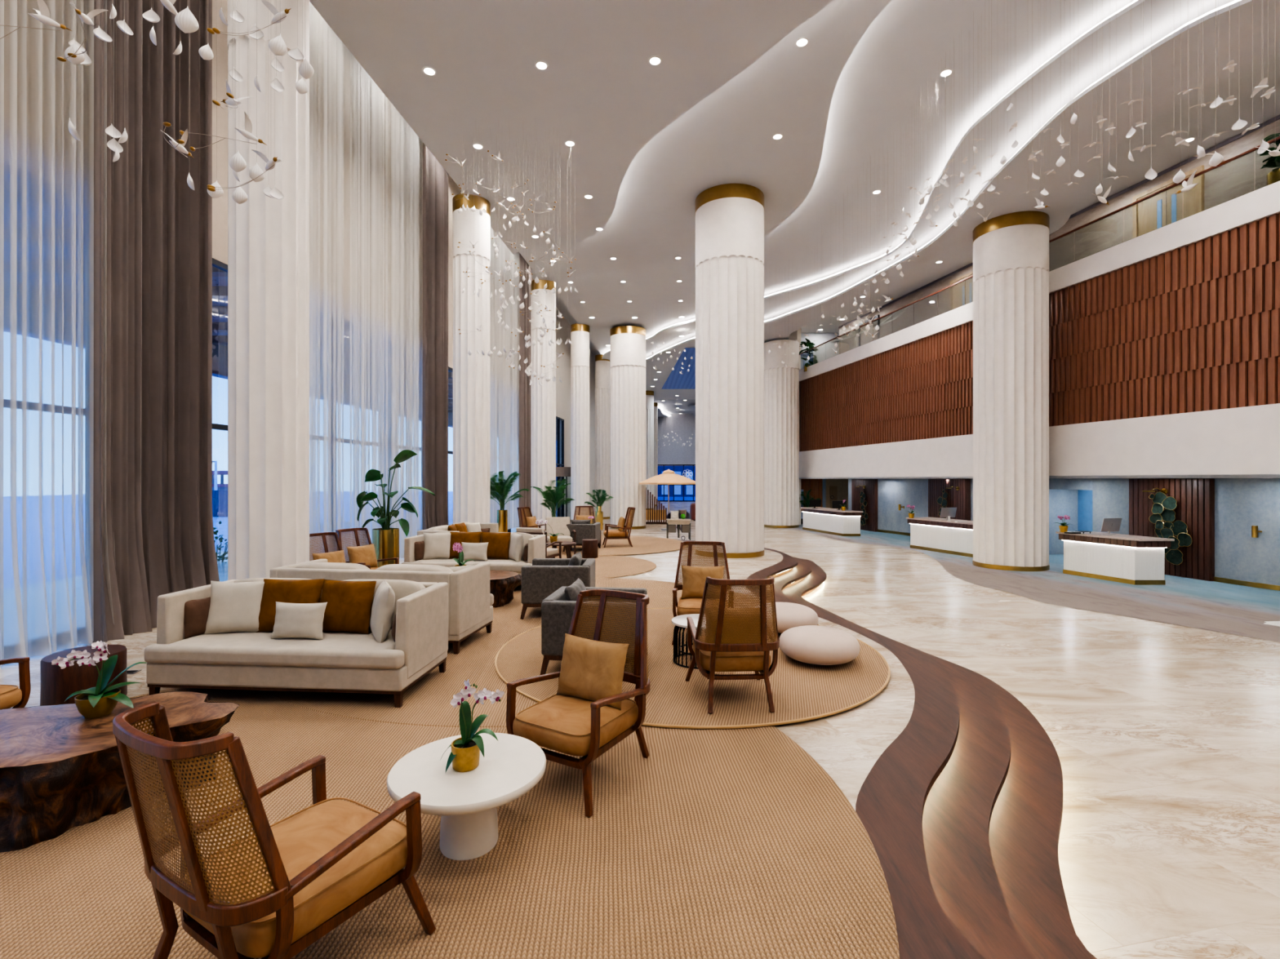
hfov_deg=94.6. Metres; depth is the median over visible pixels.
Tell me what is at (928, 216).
ornament
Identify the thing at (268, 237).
fluted column
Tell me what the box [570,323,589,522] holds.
fluted column
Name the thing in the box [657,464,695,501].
window
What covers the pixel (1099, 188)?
ornament
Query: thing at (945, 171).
ornament
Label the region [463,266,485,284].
bird ornament
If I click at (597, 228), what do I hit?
recessed light
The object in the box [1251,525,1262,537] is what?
wall sconce
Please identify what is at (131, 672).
socket
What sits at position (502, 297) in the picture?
ornament
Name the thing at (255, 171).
ornament
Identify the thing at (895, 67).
ceiling
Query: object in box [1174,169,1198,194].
bird ornament
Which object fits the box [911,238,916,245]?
ornament
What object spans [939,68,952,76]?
recessed light
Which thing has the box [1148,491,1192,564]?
wall art
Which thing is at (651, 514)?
screen
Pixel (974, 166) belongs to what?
ornament
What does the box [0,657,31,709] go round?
armchair
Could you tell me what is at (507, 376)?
sheer curtain
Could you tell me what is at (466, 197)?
bird ornament
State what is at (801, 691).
jute rug
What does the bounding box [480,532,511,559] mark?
cushion
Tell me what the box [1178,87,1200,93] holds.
ornament
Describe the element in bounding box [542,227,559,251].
bird ornament
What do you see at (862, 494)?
wall art
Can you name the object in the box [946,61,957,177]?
ornament
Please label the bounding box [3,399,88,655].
window
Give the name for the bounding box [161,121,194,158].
bird ornament
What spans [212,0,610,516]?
wall
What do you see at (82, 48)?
ornament
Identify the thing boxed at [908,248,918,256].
bird ornament
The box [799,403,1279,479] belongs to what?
wall
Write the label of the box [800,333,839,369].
wall
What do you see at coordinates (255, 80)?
ornament
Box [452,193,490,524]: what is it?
fluted column
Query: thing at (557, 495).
potted palm
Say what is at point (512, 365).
ornament
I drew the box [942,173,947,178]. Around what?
ornament
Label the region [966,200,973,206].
ornament
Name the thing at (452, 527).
cushion
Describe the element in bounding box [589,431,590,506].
wall
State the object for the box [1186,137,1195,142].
recessed light
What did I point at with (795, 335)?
wall
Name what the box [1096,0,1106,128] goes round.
ornament
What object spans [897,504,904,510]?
wall sconce
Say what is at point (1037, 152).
ornament
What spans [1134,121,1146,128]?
ornament
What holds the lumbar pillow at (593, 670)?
on the armchair at (572, 726)
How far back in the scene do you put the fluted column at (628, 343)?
28.03 m
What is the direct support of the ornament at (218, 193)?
hanging from the ceiling at (599, 91)
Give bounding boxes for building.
[555,440,695,497]
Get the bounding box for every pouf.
[757,602,818,633]
[779,625,859,665]
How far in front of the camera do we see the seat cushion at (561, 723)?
3.57 m
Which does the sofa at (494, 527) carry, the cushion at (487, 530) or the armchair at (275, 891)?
the cushion at (487, 530)
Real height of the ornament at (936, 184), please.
2.011 m
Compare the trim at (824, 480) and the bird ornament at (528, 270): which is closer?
the bird ornament at (528, 270)
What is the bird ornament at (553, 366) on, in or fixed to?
hanging from the ceiling at (599, 91)
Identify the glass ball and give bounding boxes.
[680,513,685,519]
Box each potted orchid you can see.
[51,640,146,718]
[440,679,504,773]
[451,542,475,566]
[535,518,563,542]
[840,499,847,511]
[906,504,915,518]
[1057,515,1072,532]
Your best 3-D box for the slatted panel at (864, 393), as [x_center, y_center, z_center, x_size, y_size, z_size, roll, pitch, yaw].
[11.140,-3.230,15.671,0.050,3.600,29.933,0,0,-11]
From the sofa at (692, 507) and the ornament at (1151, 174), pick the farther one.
the sofa at (692, 507)
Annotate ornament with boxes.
[0,0,71,39]
[57,2,107,62]
[64,0,84,64]
[67,0,80,141]
[68,0,85,52]
[80,50,91,65]
[93,0,111,42]
[105,123,121,137]
[106,0,123,152]
[109,3,116,18]
[112,146,119,161]
[116,19,133,35]
[117,128,128,142]
[142,0,159,22]
[149,0,156,45]
[160,0,177,15]
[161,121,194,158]
[173,40,182,54]
[174,5,199,33]
[179,111,266,151]
[186,172,194,190]
[198,43,213,59]
[206,0,291,35]
[206,149,282,191]
[207,0,223,198]
[212,79,253,110]
[218,7,227,25]
[228,66,243,81]
[228,150,246,172]
[230,0,244,22]
[231,184,248,204]
[232,0,239,181]
[248,0,263,39]
[248,0,264,182]
[253,75,261,92]
[262,184,274,198]
[268,0,287,55]
[269,185,284,199]
[270,0,284,71]
[270,0,284,92]
[288,0,303,60]
[295,76,308,93]
[298,57,314,79]
[444,154,466,167]
[452,185,480,199]
[457,324,481,333]
[458,184,469,200]
[459,183,466,194]
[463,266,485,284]
[466,266,492,276]
[467,159,471,355]
[468,250,488,267]
[471,205,475,212]
[475,178,500,191]
[487,150,502,161]
[487,349,493,356]
[492,231,515,247]
[493,171,495,351]
[494,168,497,294]
[497,200,520,213]
[497,350,502,356]
[498,278,515,287]
[499,294,504,300]
[501,302,506,308]
[504,259,515,281]
[504,323,509,330]
[508,349,519,368]
[510,361,515,367]
[511,179,528,187]
[511,190,528,208]
[511,241,527,248]
[513,270,518,277]
[515,262,533,275]
[517,137,519,351]
[519,148,520,359]
[519,265,543,275]
[519,302,524,308]
[520,300,542,315]
[522,139,525,219]
[527,304,551,311]
[528,128,555,213]
[528,253,551,263]
[528,317,548,332]
[529,289,546,311]
[533,191,556,207]
[534,276,539,283]
[534,363,558,379]
[538,310,564,319]
[539,331,544,337]
[540,351,563,367]
[542,164,545,323]
[542,165,546,333]
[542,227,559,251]
[545,374,550,382]
[551,253,576,263]
[555,322,576,330]
[560,252,574,262]
[567,267,573,277]
[659,305,662,355]
[671,405,672,432]
[675,311,678,359]
[676,410,677,436]
[822,235,823,346]
[858,162,867,324]
[866,155,872,325]
[883,295,894,302]
[891,132,897,224]
[896,262,902,270]
[902,226,907,231]
[906,106,916,190]
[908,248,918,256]
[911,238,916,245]
[925,213,931,219]
[926,185,933,192]
[928,218,937,226]
[933,79,940,186]
[934,204,939,211]
[942,167,949,176]
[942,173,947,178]
[943,179,948,186]
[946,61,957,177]
[948,202,953,208]
[953,219,957,226]
[955,177,965,187]
[960,171,964,179]
[961,156,968,164]
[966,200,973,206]
[968,164,976,173]
[973,146,977,153]
[975,13,986,194]
[975,170,981,176]
[976,202,983,208]
[977,211,991,222]
[987,183,995,191]
[1000,155,1006,164]
[1006,102,1013,110]
[1008,120,1017,131]
[1011,138,1018,147]
[1028,153,1036,161]
[1031,150,1043,155]
[1031,173,1039,179]
[1035,197,1047,208]
[1037,128,1053,133]
[1040,187,1048,195]
[1044,169,1056,174]
[1056,134,1064,143]
[1056,156,1065,166]
[1060,141,1070,148]
[1062,182,1078,185]
[1070,0,1076,124]
[1074,169,1084,177]
[1083,142,1101,147]
[1087,153,1102,161]
[1092,186,1111,204]
[1095,182,1102,195]
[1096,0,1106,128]
[1105,122,1115,134]
[1106,0,1127,179]
[1107,162,1115,171]
[1120,0,1143,105]
[1125,126,1136,137]
[1128,150,1133,160]
[1132,144,1155,151]
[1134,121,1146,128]
[1144,166,1157,179]
[1160,130,1187,137]
[1173,168,1185,183]
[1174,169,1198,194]
[1175,137,1190,146]
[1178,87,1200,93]
[1189,101,1213,108]
[1191,152,1213,158]
[1196,144,1205,156]
[1202,0,1228,141]
[1208,151,1223,166]
[1209,95,1222,107]
[1222,59,1236,72]
[1222,95,1236,105]
[1231,118,1247,130]
[1241,123,1259,134]
[1250,0,1268,97]
[1255,143,1279,156]
[1257,139,1269,154]
[1260,0,1275,98]
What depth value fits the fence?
37.93 m
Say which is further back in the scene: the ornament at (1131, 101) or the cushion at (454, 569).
the cushion at (454, 569)
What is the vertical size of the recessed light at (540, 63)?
0.006 m
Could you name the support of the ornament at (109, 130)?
hanging from the ceiling at (599, 91)
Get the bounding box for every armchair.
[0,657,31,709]
[112,701,435,958]
[309,532,370,569]
[335,528,398,569]
[506,589,650,817]
[516,506,545,530]
[520,558,595,619]
[540,586,648,675]
[563,522,600,551]
[573,506,595,524]
[602,506,635,547]
[671,541,733,645]
[684,576,779,714]
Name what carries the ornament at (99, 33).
hanging from the ceiling at (599, 91)
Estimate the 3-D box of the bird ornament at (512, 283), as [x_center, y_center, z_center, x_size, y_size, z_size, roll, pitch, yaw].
[-2.866,-5.486,12.687,0.165,2.728,0.549,0,0,24]
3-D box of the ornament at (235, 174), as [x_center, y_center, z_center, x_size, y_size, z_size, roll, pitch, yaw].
[-3.423,-4.693,5.008,0.048,4.315,0.102,0,0,-15]
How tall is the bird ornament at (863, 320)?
3.760 m
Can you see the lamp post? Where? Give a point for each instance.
(215, 462)
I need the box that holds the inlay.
[782,558,1097,958]
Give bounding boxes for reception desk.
[800,506,863,536]
[906,517,973,557]
[1055,531,1174,585]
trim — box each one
[802,479,804,506]
[809,479,813,498]
[817,479,821,506]
[822,479,826,507]
[838,115,1279,328]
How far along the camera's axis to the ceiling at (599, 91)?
10.36 m
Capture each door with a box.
[555,466,570,516]
[830,485,837,508]
[858,315,879,346]
[950,271,973,310]
[1132,164,1204,238]
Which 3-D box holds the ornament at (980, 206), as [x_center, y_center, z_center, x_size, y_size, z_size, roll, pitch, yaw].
[5.466,-5.873,9.495,0.101,3.054,0.057,0,0,25]
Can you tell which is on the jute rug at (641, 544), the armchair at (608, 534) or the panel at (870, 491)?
the armchair at (608, 534)
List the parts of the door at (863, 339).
frame, frame, frame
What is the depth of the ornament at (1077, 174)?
7.22 m
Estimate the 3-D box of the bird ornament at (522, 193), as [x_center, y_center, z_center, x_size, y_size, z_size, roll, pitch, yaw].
[-2.404,-6.182,11.853,0.172,1.335,0.546,0,0,-35]
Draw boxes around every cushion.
[0,685,22,709]
[144,627,404,669]
[182,800,407,958]
[183,597,210,639]
[203,578,274,634]
[235,577,322,595]
[255,578,324,632]
[271,601,327,639]
[293,562,369,569]
[320,579,376,634]
[342,579,426,627]
[370,579,395,643]
[376,564,452,571]
[391,614,395,642]
[401,557,532,573]
[414,541,424,560]
[422,532,450,559]
[426,524,448,530]
[445,564,475,572]
[447,524,457,531]
[448,531,482,559]
[454,522,467,532]
[461,542,488,560]
[466,522,481,532]
[480,528,489,532]
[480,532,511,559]
[489,593,493,605]
[493,532,533,557]
[508,532,524,561]
[512,694,638,756]
[522,543,528,561]
[564,577,587,600]
[568,551,582,565]
[570,520,591,524]
[603,529,627,537]
[670,511,679,519]
[676,597,728,616]
[678,509,686,518]
[693,635,771,671]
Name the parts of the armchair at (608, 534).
frame, armrest, frame, leg, cane panel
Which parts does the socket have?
lid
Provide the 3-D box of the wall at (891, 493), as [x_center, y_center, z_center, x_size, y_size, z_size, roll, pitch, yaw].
[11.345,1.150,23.773,0.313,2.400,11.055,0,0,-11]
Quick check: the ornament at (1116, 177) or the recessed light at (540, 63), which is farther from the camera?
the recessed light at (540, 63)
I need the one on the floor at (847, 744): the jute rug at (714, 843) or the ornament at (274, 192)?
the jute rug at (714, 843)
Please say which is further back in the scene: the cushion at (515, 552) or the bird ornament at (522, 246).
the bird ornament at (522, 246)
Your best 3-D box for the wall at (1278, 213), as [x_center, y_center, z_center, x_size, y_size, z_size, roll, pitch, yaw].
[11.310,-3.250,15.700,0.294,3.700,30.041,0,0,-11]
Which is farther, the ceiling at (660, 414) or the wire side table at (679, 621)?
the ceiling at (660, 414)
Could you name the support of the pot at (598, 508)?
on the potted palm at (598, 514)
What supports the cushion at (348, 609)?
on the sofa at (342, 662)
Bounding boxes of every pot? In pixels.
[497,510,507,532]
[594,511,603,529]
[595,506,601,511]
[804,364,811,371]
[1266,168,1279,185]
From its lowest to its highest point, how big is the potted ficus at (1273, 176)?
1.644 m
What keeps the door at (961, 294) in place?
in the wall at (1242, 175)
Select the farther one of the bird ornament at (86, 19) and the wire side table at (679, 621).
the wire side table at (679, 621)
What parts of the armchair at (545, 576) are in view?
leg, rail, arm, arm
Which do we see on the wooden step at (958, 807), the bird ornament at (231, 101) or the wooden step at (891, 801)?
the wooden step at (891, 801)
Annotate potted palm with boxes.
[489,471,529,532]
[529,478,575,517]
[584,489,613,529]
[799,489,821,506]
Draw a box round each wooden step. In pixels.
[677,539,986,958]
[766,557,1039,958]
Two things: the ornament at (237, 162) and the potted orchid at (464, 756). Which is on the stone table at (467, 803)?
the potted orchid at (464, 756)
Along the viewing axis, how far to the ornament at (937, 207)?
10.95 m
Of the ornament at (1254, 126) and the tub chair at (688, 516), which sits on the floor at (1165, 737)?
the tub chair at (688, 516)
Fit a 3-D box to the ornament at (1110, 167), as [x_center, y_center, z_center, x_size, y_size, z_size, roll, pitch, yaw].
[5.486,-5.485,6.861,0.098,3.830,0.061,0,0,0]
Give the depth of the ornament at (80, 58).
3.92 m
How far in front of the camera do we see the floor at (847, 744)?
5.30 m
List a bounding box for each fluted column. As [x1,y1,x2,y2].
[227,0,309,580]
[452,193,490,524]
[530,279,555,529]
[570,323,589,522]
[595,354,609,519]
[609,325,646,528]
[645,391,653,510]
[653,402,657,506]
[694,183,764,558]
[764,339,799,528]
[972,210,1049,571]
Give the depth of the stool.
14.04 m
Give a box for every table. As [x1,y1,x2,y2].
[0,691,239,853]
[40,644,127,706]
[386,733,546,860]
[489,570,521,607]
[545,541,576,558]
[671,613,706,669]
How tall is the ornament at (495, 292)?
2.786 m
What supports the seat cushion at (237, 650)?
on the sofa at (342, 662)
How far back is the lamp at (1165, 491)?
14.54 m
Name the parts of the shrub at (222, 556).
stem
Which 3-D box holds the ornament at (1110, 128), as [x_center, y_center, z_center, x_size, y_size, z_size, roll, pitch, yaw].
[5.623,-5.782,7.056,0.094,3.236,0.201,0,0,24]
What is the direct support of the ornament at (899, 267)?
hanging from the ceiling at (895, 67)
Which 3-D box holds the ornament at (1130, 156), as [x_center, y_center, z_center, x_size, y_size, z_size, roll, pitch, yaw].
[5.644,-5.527,6.781,0.102,3.746,0.051,0,0,-38]
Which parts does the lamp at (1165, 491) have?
round plate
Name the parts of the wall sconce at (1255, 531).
lamp shade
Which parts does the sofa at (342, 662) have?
leg, arm, leg, arm, leg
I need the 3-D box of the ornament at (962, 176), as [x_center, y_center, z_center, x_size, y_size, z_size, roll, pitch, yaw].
[5.455,-6.241,9.991,0.062,2.318,0.103,0,0,0]
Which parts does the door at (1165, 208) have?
frame, vision panel, frame, vision panel, frame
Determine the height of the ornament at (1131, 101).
3.263 m
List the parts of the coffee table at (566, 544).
leg, leg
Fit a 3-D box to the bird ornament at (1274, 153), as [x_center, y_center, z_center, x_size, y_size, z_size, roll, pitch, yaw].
[5.554,-5.111,5.128,0.212,4.577,0.198,0,0,0]
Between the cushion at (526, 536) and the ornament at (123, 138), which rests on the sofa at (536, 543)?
the cushion at (526, 536)
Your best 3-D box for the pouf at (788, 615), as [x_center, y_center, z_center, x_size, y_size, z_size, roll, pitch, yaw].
[1.780,1.705,7.300,0.820,0.312,0.816,0,0,43]
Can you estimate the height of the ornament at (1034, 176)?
3.398 m
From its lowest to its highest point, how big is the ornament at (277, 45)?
4.144 m
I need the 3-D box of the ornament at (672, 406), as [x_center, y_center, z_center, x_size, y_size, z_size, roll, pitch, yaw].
[2.945,-5.474,53.577,0.068,2.452,0.144,0,0,42]
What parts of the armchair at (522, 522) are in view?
cane panel, cane panel, frame, cane panel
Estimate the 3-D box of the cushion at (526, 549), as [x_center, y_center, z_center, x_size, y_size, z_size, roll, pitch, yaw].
[-1.959,1.258,10.235,0.150,0.293,0.301,0,0,-10]
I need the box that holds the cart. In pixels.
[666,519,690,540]
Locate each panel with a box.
[661,347,695,389]
[800,213,1279,451]
[851,479,877,531]
[928,479,970,520]
[1128,478,1214,581]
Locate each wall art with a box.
[859,490,868,525]
[937,489,947,518]
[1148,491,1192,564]
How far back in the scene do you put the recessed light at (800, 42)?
9.64 m
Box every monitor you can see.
[808,499,821,508]
[831,500,846,510]
[940,507,956,519]
[1100,517,1122,534]
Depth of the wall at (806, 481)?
31.50 m
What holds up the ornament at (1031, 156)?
hanging from the ceiling at (895, 67)
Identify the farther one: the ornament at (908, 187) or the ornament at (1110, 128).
the ornament at (908, 187)
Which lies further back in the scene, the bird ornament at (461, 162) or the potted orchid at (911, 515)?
the potted orchid at (911, 515)
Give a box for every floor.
[0,533,915,810]
[408,501,1279,958]
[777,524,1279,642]
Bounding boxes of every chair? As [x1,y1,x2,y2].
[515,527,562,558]
[543,516,576,554]
[666,512,681,530]
[676,511,690,528]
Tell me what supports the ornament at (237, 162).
hanging from the ceiling at (599, 91)
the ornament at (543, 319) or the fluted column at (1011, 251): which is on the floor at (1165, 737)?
the fluted column at (1011, 251)
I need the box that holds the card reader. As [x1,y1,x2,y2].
[1064,530,1092,533]
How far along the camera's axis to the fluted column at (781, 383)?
28.64 m
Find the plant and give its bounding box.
[356,449,435,567]
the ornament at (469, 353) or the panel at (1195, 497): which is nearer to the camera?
the ornament at (469, 353)
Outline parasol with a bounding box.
[639,469,695,530]
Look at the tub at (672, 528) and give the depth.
22.77 m
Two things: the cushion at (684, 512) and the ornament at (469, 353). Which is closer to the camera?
the ornament at (469, 353)
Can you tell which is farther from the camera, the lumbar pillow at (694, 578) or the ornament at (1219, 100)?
the lumbar pillow at (694, 578)
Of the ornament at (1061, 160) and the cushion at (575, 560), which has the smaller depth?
the ornament at (1061, 160)
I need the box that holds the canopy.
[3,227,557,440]
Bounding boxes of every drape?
[93,0,219,642]
[421,142,448,530]
[517,253,531,527]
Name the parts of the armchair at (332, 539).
cane panel, frame, cane panel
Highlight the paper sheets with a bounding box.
[1263,621,1279,626]
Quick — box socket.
[126,670,141,674]
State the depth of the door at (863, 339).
28.19 m
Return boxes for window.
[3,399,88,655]
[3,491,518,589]
[212,257,377,532]
[399,344,453,454]
[555,416,564,516]
[609,440,610,506]
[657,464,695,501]
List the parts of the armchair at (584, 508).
cane panel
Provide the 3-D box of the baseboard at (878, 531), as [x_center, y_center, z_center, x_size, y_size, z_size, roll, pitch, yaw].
[11.096,2.295,24.816,0.202,0.110,3.475,0,0,-11]
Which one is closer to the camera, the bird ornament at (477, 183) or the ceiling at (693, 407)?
the bird ornament at (477, 183)
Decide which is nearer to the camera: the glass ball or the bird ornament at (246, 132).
the bird ornament at (246, 132)
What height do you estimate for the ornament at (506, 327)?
3.828 m
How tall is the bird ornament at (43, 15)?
4.218 m
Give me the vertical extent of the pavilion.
3.650 m
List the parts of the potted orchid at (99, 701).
flower, flower, flower, stem, flower, flower, flower, pot, flower, flower, flower, flower, stem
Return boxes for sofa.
[144,577,448,707]
[269,559,493,654]
[401,532,545,585]
[417,521,498,535]
[689,502,695,520]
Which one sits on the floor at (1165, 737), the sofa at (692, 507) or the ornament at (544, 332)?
the sofa at (692, 507)
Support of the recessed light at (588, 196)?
in the ceiling at (599, 91)
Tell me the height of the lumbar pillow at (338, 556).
0.398 m
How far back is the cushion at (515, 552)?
10.12 m
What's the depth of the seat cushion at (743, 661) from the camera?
4.84 m
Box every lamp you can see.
[945,486,959,490]
[1142,488,1168,493]
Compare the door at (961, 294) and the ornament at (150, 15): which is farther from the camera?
the door at (961, 294)
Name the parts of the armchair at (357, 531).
cane panel, frame, cane panel, armrest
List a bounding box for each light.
[422,66,435,75]
[472,143,483,149]
[506,196,515,200]
[534,60,548,70]
[564,140,575,146]
[583,194,592,199]
[595,227,603,231]
[605,0,1137,352]
[645,0,1240,359]
[648,56,662,65]
[657,405,670,416]
[772,133,782,139]
[795,37,808,47]
[871,190,881,194]
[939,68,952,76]
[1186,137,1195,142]
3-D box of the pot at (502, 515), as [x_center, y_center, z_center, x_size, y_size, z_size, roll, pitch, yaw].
[-4.060,1.390,17.400,0.310,0.980,0.310,0,0,0]
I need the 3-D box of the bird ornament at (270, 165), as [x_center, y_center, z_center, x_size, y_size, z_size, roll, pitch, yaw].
[-2.674,-4.389,4.019,0.525,4.922,0.198,0,0,0]
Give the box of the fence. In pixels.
[212,490,227,516]
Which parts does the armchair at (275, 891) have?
cane panel, cane panel, leg, frame, cane panel, leg, armrest, frame, armrest, leg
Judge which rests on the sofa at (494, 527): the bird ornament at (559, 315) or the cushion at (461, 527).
the cushion at (461, 527)
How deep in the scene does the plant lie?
10.93 m
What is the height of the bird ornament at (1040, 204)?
3.667 m
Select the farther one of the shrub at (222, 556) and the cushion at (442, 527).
the shrub at (222, 556)
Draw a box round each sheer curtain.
[0,0,114,668]
[309,1,422,561]
[489,226,519,529]
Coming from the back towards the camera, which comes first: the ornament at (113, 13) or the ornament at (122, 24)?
the ornament at (113, 13)
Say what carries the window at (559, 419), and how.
in the wall at (220, 205)
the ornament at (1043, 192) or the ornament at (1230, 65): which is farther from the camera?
the ornament at (1043, 192)
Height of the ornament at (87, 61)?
3.877 m
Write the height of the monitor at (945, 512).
0.397 m
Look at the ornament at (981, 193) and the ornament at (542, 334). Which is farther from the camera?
the ornament at (542, 334)
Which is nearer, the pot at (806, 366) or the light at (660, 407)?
the pot at (806, 366)
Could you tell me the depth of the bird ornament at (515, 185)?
13.54 m
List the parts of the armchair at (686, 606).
cane panel, cane panel, frame, frame, cane panel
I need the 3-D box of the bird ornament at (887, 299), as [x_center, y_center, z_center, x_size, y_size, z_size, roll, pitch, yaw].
[5.538,-5.695,13.235,0.226,3.409,0.252,0,0,0]
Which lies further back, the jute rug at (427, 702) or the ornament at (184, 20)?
the jute rug at (427, 702)
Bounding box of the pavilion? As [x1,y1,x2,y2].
[212,471,227,490]
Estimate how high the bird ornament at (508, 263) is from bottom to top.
2.960 m
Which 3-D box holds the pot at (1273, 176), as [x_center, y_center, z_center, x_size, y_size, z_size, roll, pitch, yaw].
[12.883,-5.775,11.750,0.560,0.750,0.560,0,0,0]
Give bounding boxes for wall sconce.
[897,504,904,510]
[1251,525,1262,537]
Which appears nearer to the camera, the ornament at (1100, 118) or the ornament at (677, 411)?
the ornament at (1100, 118)
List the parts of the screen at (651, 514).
post, post, post, post, post, rail, panel, post, post, post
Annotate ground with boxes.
[657,497,695,500]
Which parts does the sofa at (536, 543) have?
arm, arm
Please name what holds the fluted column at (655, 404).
on the floor at (1165, 737)
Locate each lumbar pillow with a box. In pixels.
[311,550,345,563]
[346,543,377,567]
[525,515,537,528]
[555,633,628,711]
[575,515,592,523]
[617,516,625,531]
[680,565,724,599]
[705,607,760,643]
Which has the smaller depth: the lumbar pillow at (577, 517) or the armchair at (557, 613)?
the armchair at (557, 613)
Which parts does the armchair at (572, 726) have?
armrest, frame, leg, cane panel, frame, cane panel, armrest, leg, cane panel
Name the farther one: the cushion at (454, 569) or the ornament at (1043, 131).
the ornament at (1043, 131)
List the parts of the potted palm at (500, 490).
stem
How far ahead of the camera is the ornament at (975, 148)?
9.29 m
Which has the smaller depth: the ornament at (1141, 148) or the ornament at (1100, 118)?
the ornament at (1141, 148)
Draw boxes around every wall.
[84,242,89,574]
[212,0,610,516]
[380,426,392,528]
[569,422,570,518]
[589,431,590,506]
[590,431,591,506]
[657,413,695,466]
[788,328,800,524]
[799,180,1279,382]
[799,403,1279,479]
[800,213,1279,450]
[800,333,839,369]
[800,479,822,507]
[822,479,848,510]
[839,114,1279,354]
[848,478,973,533]
[1048,478,1092,490]
[1048,489,1077,555]
[1077,489,1092,531]
[1092,478,1279,586]
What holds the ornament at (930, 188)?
hanging from the ceiling at (895, 67)
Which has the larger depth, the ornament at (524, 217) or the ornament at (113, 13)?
the ornament at (524, 217)
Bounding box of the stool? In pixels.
[582,538,597,558]
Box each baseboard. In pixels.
[877,529,910,536]
[1213,577,1279,591]
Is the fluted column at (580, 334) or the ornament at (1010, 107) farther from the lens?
the fluted column at (580, 334)
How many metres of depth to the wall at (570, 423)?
35.43 m
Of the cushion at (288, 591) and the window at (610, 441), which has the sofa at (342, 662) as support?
the cushion at (288, 591)
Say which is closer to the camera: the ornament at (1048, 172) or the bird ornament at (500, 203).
the ornament at (1048, 172)
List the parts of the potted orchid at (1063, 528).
pot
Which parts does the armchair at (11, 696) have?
armrest, frame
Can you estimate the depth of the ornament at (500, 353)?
12.15 m
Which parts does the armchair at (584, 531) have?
arm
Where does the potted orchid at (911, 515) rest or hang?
on the reception desk at (930, 534)
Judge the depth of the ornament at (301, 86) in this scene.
4.99 m
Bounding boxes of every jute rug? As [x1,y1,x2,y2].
[0,688,899,958]
[262,577,768,727]
[494,608,890,728]
[546,535,686,555]
[555,555,656,577]
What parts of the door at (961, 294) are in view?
frame, frame, vision panel, vision panel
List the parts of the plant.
stem, stem, stem, stem, pot, stem, stem, stem, stem, stem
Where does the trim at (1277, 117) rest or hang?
attached to the wall at (1242, 175)
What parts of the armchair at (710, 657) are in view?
leg, armrest, cane panel, leg, frame, frame, cane panel, leg, armrest, cane panel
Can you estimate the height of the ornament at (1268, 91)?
3.990 m
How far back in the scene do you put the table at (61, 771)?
3.25 m
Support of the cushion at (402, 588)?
on the sofa at (342, 662)
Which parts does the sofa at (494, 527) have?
arm, arm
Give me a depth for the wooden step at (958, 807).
3.58 m
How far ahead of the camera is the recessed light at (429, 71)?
9.90 m
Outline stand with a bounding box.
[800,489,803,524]
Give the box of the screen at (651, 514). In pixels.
[645,487,666,524]
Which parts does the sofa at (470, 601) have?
arm, leg, arm, leg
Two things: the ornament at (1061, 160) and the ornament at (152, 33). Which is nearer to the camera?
the ornament at (152, 33)
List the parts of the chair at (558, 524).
backrest, seat, leg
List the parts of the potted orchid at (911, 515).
pot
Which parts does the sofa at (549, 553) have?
backrest, frame, seat, armrest, leg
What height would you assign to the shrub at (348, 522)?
1.766 m
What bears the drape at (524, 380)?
hanging from the ceiling at (560, 306)
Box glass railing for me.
[799,136,1279,355]
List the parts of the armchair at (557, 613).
leg, arm, rail, arm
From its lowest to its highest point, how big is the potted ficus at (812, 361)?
1.635 m
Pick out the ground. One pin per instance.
(659, 498)
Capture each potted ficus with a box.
[799,338,817,371]
[1259,133,1279,185]
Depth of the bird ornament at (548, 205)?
11.49 m
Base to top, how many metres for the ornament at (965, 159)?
2.057 m
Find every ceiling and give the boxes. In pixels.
[309,0,1279,399]
[520,0,1235,364]
[531,268,610,374]
[553,0,1134,366]
[653,399,695,413]
[657,407,668,417]
[688,404,695,417]
[800,48,1279,333]
[800,474,1279,479]
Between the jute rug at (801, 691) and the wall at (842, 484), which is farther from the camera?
the wall at (842, 484)
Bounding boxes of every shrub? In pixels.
[213,520,227,563]
[309,505,354,543]
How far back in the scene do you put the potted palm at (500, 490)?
17.29 m
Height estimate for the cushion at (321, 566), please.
0.455 m
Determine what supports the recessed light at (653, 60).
in the ceiling at (599, 91)
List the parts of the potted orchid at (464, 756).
flower, flower, pot, stem, flower, flower, stem, flower, flower, flower, flower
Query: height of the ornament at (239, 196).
4.751 m
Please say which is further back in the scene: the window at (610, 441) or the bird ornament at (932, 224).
the window at (610, 441)
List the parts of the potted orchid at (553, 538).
pot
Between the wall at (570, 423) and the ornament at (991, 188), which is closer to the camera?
the ornament at (991, 188)
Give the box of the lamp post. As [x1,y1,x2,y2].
[212,461,217,490]
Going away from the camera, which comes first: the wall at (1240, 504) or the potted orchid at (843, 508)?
the wall at (1240, 504)

